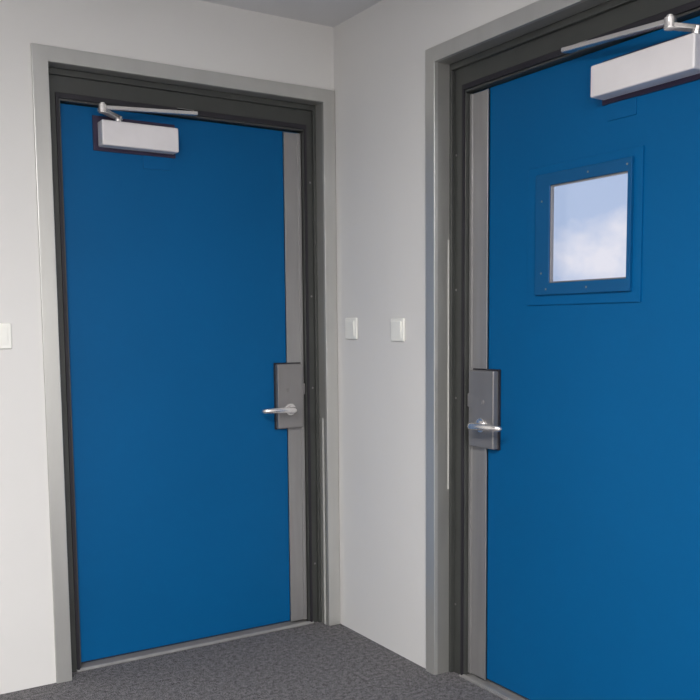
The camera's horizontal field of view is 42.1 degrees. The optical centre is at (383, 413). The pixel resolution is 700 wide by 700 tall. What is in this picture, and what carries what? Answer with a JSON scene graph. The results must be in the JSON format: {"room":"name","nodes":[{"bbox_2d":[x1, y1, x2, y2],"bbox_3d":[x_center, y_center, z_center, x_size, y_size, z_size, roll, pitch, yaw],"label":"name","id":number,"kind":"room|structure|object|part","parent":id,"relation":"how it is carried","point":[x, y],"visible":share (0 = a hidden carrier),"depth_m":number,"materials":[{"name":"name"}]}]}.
{"room":"corridor","nodes":[
{"label":"corridor","id":0,"kind":"room"},
{"bbox_2d":[0,0,333,693],"bbox_3d":[-1.835,-0.219,2.720,3.800,2.394,0.200,-4,6,-33],"label":"wall","id":1,"kind":"structure","parent":0,"point":[195,34],"depth_m":3.06,"materials":[{"name":"paint"}]},
{"bbox_2d":[0,323,11,348],"bbox_3d":[-1.258,-0.251,2.967,0.084,0.084,0.015,-4,6,-33],"label":"light switch","id":2,"kind":"object","parent":1,"relation":"attached to","point":[5,328],"visible":1,"depth_m":2.98,"materials":[{"name":"white plastic"}]},
{"bbox_2d":[60,102,306,662],"bbox_3d":[-0.700,-0.111,3.427,0.925,2.010,0.151,-4,6,-33],"label":"door","id":3,"kind":"structure","parent":1,"relation":"in","point":[183,237],"depth_m":3.43,"materials":[{"name":"blue paint"}]},
{"bbox_3d":[-0.945,-1.033,3.145,0.028,0.019,0.110,1,6,18],"label":"arm","id":4,"kind":"part","parent":3,"relation":"part of","materials":[{"name":"silver metal"}]},
{"bbox_3d":[-0.890,-0.987,3.256,0.298,0.120,0.007,-4,6,-33],"label":"mounting plate","id":5,"kind":"part","parent":3,"relation":"part of","materials":[{"name":"silver metal"}]},
{"bbox_3d":[-0.824,-0.912,3.308,0.103,0.052,0.004,-4,6,-33],"label":"reinforcing plate","id":6,"kind":"part","parent":3,"relation":"part of","materials":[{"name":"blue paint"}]},
{"bbox_3d":[-0.403,-0.009,3.580,0.150,0.026,0.055,-5,7,-41],"label":"lever handle","id":7,"kind":"part","parent":3,"relation":"part of","materials":[{"name":"silver metal"}]},
{"bbox_3d":[-0.386,-0.070,3.668,0.120,0.266,0.010,-4,6,-33],"label":"lock plate","id":8,"kind":"part","parent":3,"relation":"part of","materials":[{"name":"silver metal"}]},
{"bbox_2d":[30,43,339,682],"bbox_3d":[-0.706,-0.170,3.429,1.138,2.150,0.162,-4,6,-33],"label":"door frame","id":9,"kind":"structure","parent":1,"relation":"attached to","point":[59,75],"depth_m":3.33,"materials":[{"name":"metal"}]},
{"bbox_2d":[0,622,503,699],"bbox_3d":[-0.350,1.228,0.588,4.200,0.100,5.600,-4,6,-33],"label":"floor","id":10,"kind":"structure","parent":0,"point":[317,660],"depth_m":3.22,"materials":[{"name":"grey carpet"}]},
{"bbox_2d":[200,0,381,26],"bbox_3d":[-0.363,-1.255,0.353,4.200,0.100,5.600,-4,6,-33],"label":"ceiling","id":11,"kind":"structure","parent":0,"point":[331,13],"depth_m":3.34,"materials":[{"name":"paint"}]},
{"bbox_2d":[333,0,538,668],"bbox_3d":[1.262,-0.133,1.643,0.200,2.394,5.400,-4,6,-33],"label":"wall","id":12,"kind":"structure","parent":0,"point":[379,51],"depth_m":3.37,"materials":[{"name":"paint"}]},
{"bbox_2d":[345,318,357,338],"bbox_3d":[-0.129,-0.331,3.563,0.015,0.084,0.084,-4,6,-33],"label":"light switch","id":13,"kind":"object","parent":12,"relation":"attached to","point":[350,323],"visible":1,"depth_m":3.55,"materials":[{"name":"white plastic"}]},
{"bbox_2d":[391,318,404,341],"bbox_3d":[0.049,-0.301,3.293,0.015,0.084,0.084,-4,6,-33],"label":"light switch","id":14,"kind":"object","parent":12,"relation":"attached to","point":[397,324],"visible":1,"depth_m":3.28,"materials":[{"name":"white plastic"}]},
{"bbox_2d":[425,0,699,699],"bbox_3d":[0.564,-0.104,2.661,0.162,2.150,1.285,-4,6,-33],"label":"door frame","id":15,"kind":"structure","parent":12,"relation":"attached to","point":[529,39],"depth_m":3.07,"materials":[{"name":"metal"}]},
{"bbox_3d":[0.503,-0.100,2.622,0.016,2.150,1.285,-4,6,-33],"label":"casing","id":16,"kind":"part","parent":15,"relation":"part of","materials":[{"name":"metal"}]},
{"bbox_2d":[467,14,699,699],"bbox_3d":[0.562,-0.045,2.654,0.150,2.010,1.052,-4,6,-33],"label":"door","id":17,"kind":"structure","parent":12,"relation":"in","point":[583,426],"depth_m":2.65,"materials":[{"name":"blue paint"}]},
{"bbox_3d":[0.323,0.046,2.951,0.055,0.026,0.150,-3,6,-25],"label":"lever handle","id":18,"kind":"part","parent":17,"relation":"part of","materials":[{"name":"silver metal"}]},
{"bbox_3d":[0.344,-0.015,3.038,0.010,0.266,0.135,-4,6,-33],"label":"lock plate","id":19,"kind":"part","parent":17,"relation":"part of","materials":[{"name":"silver metal"}]},
{"bbox_3d":[0.574,-0.526,2.638,0.007,0.415,0.452,-4,6,-33],"label":"backing plate","id":20,"kind":"part","parent":17,"relation":"part of","materials":[{"name":"blue paint"}]},
{"bbox_3d":[0.652,-0.834,2.488,0.004,0.052,0.103,-4,6,-33],"label":"reinforcing plate","id":21,"kind":"part","parent":17,"relation":"part of","materials":[{"name":"blue paint"}]},
{"bbox_3d":[0.713,-0.905,2.385,0.007,0.120,0.367,-4,6,-33],"label":"mounting plate","id":22,"kind":"part","parent":17,"relation":"part of","materials":[{"name":"silver metal"}]},
{"bbox_3d":[0.737,-0.948,2.235,0.087,0.019,0.028,0,5,-2],"label":"arm","id":23,"kind":"part","parent":17,"relation":"part of","materials":[{"name":"silver metal"}]}
]}

